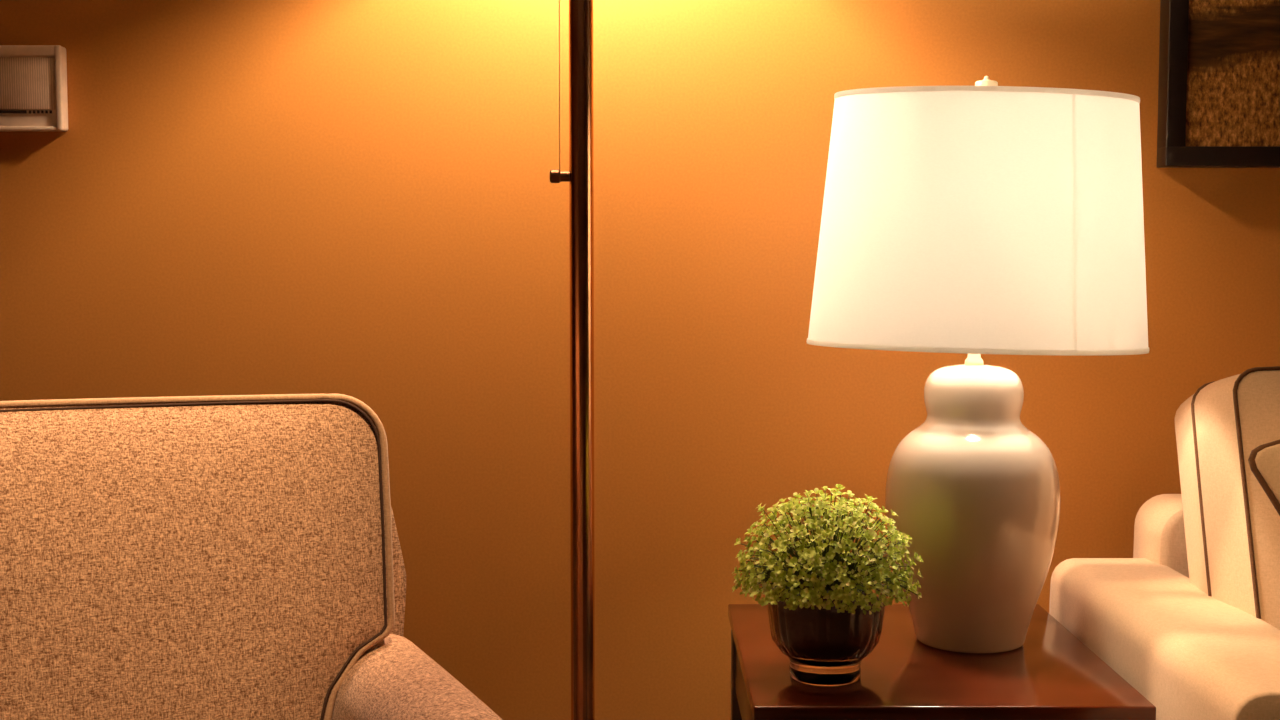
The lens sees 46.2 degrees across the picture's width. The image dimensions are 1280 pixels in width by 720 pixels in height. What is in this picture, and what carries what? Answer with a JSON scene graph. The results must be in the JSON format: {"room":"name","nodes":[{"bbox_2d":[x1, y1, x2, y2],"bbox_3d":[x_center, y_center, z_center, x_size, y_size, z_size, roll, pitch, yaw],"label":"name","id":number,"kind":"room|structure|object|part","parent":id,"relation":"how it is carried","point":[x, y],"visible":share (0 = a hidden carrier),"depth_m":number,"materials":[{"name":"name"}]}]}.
{"room":"living room","nodes":[
{"label":"living room","id":0,"kind":"room"},
{"bbox_2d":[0,0,1279,719],"bbox_3d":[0.100,-0.327,2.233,5.200,2.500,0.100,0,4,0],"label":"wall","id":1,"kind":"structure","parent":0,"point":[358,199],"depth_m":2.19,"materials":[{"name":"paint"}]},
{"bbox_2d":[0,45,67,131],"bbox_3d":[-0.905,-0.391,2.164,0.150,0.121,0.026,0,4,0],"label":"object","id":2,"kind":"object","parent":1,"relation":"attached to","point":[33,78],"visible":1,"depth_m":2.15,"materials":[{"name":"beige plastic"}]},
{"bbox_2d":[0,57,55,109],"bbox_3d":[-0.905,-0.397,2.157,0.128,0.074,0.004,0,4,0],"label":"grille","id":3,"kind":"object","parent":2,"relation":"attached to","point":[26,83],"depth_m":2.15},
{"bbox_2d":[1157,0,1279,167],"bbox_3d":[1.062,-0.528,2.148,0.620,0.500,0.040,0,4,0],"label":"framed picture","id":4,"kind":"object","parent":1,"relation":"attached to","point":[1219,85],"visible":1,"depth_m":2.14,"materials":[{"name":"black wood"}]},
{"bbox_2d":[1185,0,1279,145],"bbox_3d":[1.062,-0.528,2.150,0.568,0.448,0.024,0,4,0],"label":"print","id":5,"kind":"object","parent":4,"relation":"attached to","point":[1232,47],"depth_m":2.15,"materials":[{"name":"brown paper"}]},
{"bbox_3d":[0.100,1.127,0.079,5.200,0.100,4.600,0,4,0],"label":"floor","id":6,"kind":"structure","parent":0,"visible":0},
{"bbox_2d":[0,393,502,719],"bbox_3d":[-0.545,0.526,1.162,0.931,0.949,0.921,-2,4,-22],"label":"armchair","id":7,"kind":"object","parent":6,"relation":"on","point":[220,557],"visible":1,"depth_m":1.37,"materials":[{"name":"beige fabric"}]},
{"bbox_3d":[-0.668,0.391,1.458,0.882,0.638,0.263,-2,4,-22],"label":"frame","id":8,"kind":"part","parent":7,"relation":"part of","materials":[{"name":"beige fabric"}]},
{"bbox_3d":[-0.141,0.590,1.212,0.139,0.592,0.702,-2,4,-22],"label":"arm","id":9,"kind":"part","parent":7,"relation":"part of"},
{"bbox_2d":[550,0,594,719],"bbox_3d":[-0.074,0.000,1.925,0.400,1.892,0.400,0,4,0],"label":"floor lamp","id":10,"kind":"object","parent":6,"relation":"on","point":[580,175],"visible":1,"depth_m":1.91,"materials":[{"name":"brown metal"}]},
{"bbox_3d":[-0.094,-0.489,1.891,0.016,0.499,0.001,0,4,0],"label":"pull chain","id":11,"kind":"part","parent":10,"relation":"part of","materials":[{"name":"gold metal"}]},
{"bbox_3d":[-0.102,-0.234,1.908,0.025,0.018,0.018,0,4,0],"label":"pull knob","id":12,"kind":"part","parent":10,"relation":"part of","materials":[{"name":"brown metal"}]},
{"bbox_2d":[728,604,1155,719],"bbox_3d":[0.338,0.653,1.863,0.431,0.598,0.475,0,4,0],"label":"side table","id":13,"kind":"object","parent":6,"relation":"on","point":[1053,675],"visible":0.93,"depth_m":1.70,"materials":[{"name":"brown wood"}]},
{"bbox_3d":[0.144,0.647,2.078,0.036,0.580,0.036,0,4,0],"label":"leg","id":14,"kind":"part","parent":13,"relation":"part of","materials":[{"name":"brown wood"}]},
{"bbox_2d":[732,484,923,685],"bbox_3d":[0.213,0.253,1.713,0.222,0.220,0.212,-1,4,-18],"label":"potted plant","id":15,"kind":"object","parent":13,"relation":"on","point":[826,613],"visible":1,"depth_m":1.66,"materials":[{"name":"green plant"}]},
{"bbox_3d":[0.212,0.313,1.716,0.139,0.100,0.139,0,4,0],"label":"glass pot","id":16,"kind":"part","parent":15,"relation":"part of","materials":[{"name":"brown"}]},
{"bbox_2d":[807,76,1148,653],"bbox_3d":[0.416,0.002,1.855,0.423,0.700,0.266,0,4,0],"label":"table lamp","id":17,"kind":"object","parent":13,"relation":"on","point":[986,217],"visible":0.98,"depth_m":1.75,"materials":[{"name":"beige ceramic"}]},
{"bbox_3d":[0.413,-0.078,1.849,0.028,0.171,0.028,0,4,0],"label":"neck stem","id":18,"kind":"part","parent":17,"relation":"part of","materials":[{"name":"beige ceramic"}]},
{"bbox_3d":[0.416,-0.168,1.843,0.417,0.316,0.258,0,4,0],"label":"lamp shade","id":19,"kind":"part","parent":17,"relation":"part of","materials":[{"name":"beige fabric"}]},
{"bbox_2d":[1049,366,1279,719],"bbox_3d":[1.541,0.479,1.795,1.954,0.953,0.725,0,4,0],"label":"sofa","id":20,"kind":"object","parent":6,"relation":"on","point":[1190,621],"visible":0.83,"depth_m":1.78,"materials":[{"name":"beige fabric"}]},
{"bbox_3d":[1.541,0.504,2.092,1.701,0.634,0.128,0,4,0],"label":"frame","id":21,"kind":"part","parent":20,"relation":"part of","materials":[{"name":"beige fabric"}]},
{"bbox_3d":[0.648,0.576,1.770,0.168,0.569,0.662,0,4,0],"label":"arm","id":22,"kind":"part","parent":20,"relation":"part of","materials":[{"name":"beige fabric"}]},
{"bbox_2d":[1175,370,1279,629],"bbox_3d":[1.125,0.256,1.820,0.859,0.504,0.330,0,4,0],"label":"cushion","id":23,"kind":"object","parent":20,"relation":"on","point":[1232,527],"depth_m":1.79,"materials":[{"name":"beige fabric"}]},
{"bbox_2d":[1248,439,1279,515],"bbox_3d":[0.935,0.213,1.621,0.515,0.501,0.166,-1,4,-8],"label":"throw pillow","id":24,"kind":"object","parent":20,"relation":"on","point":[1264,460],"visible":1,"depth_m":1.64,"materials":[{"name":"beige fabric"}]}
]}

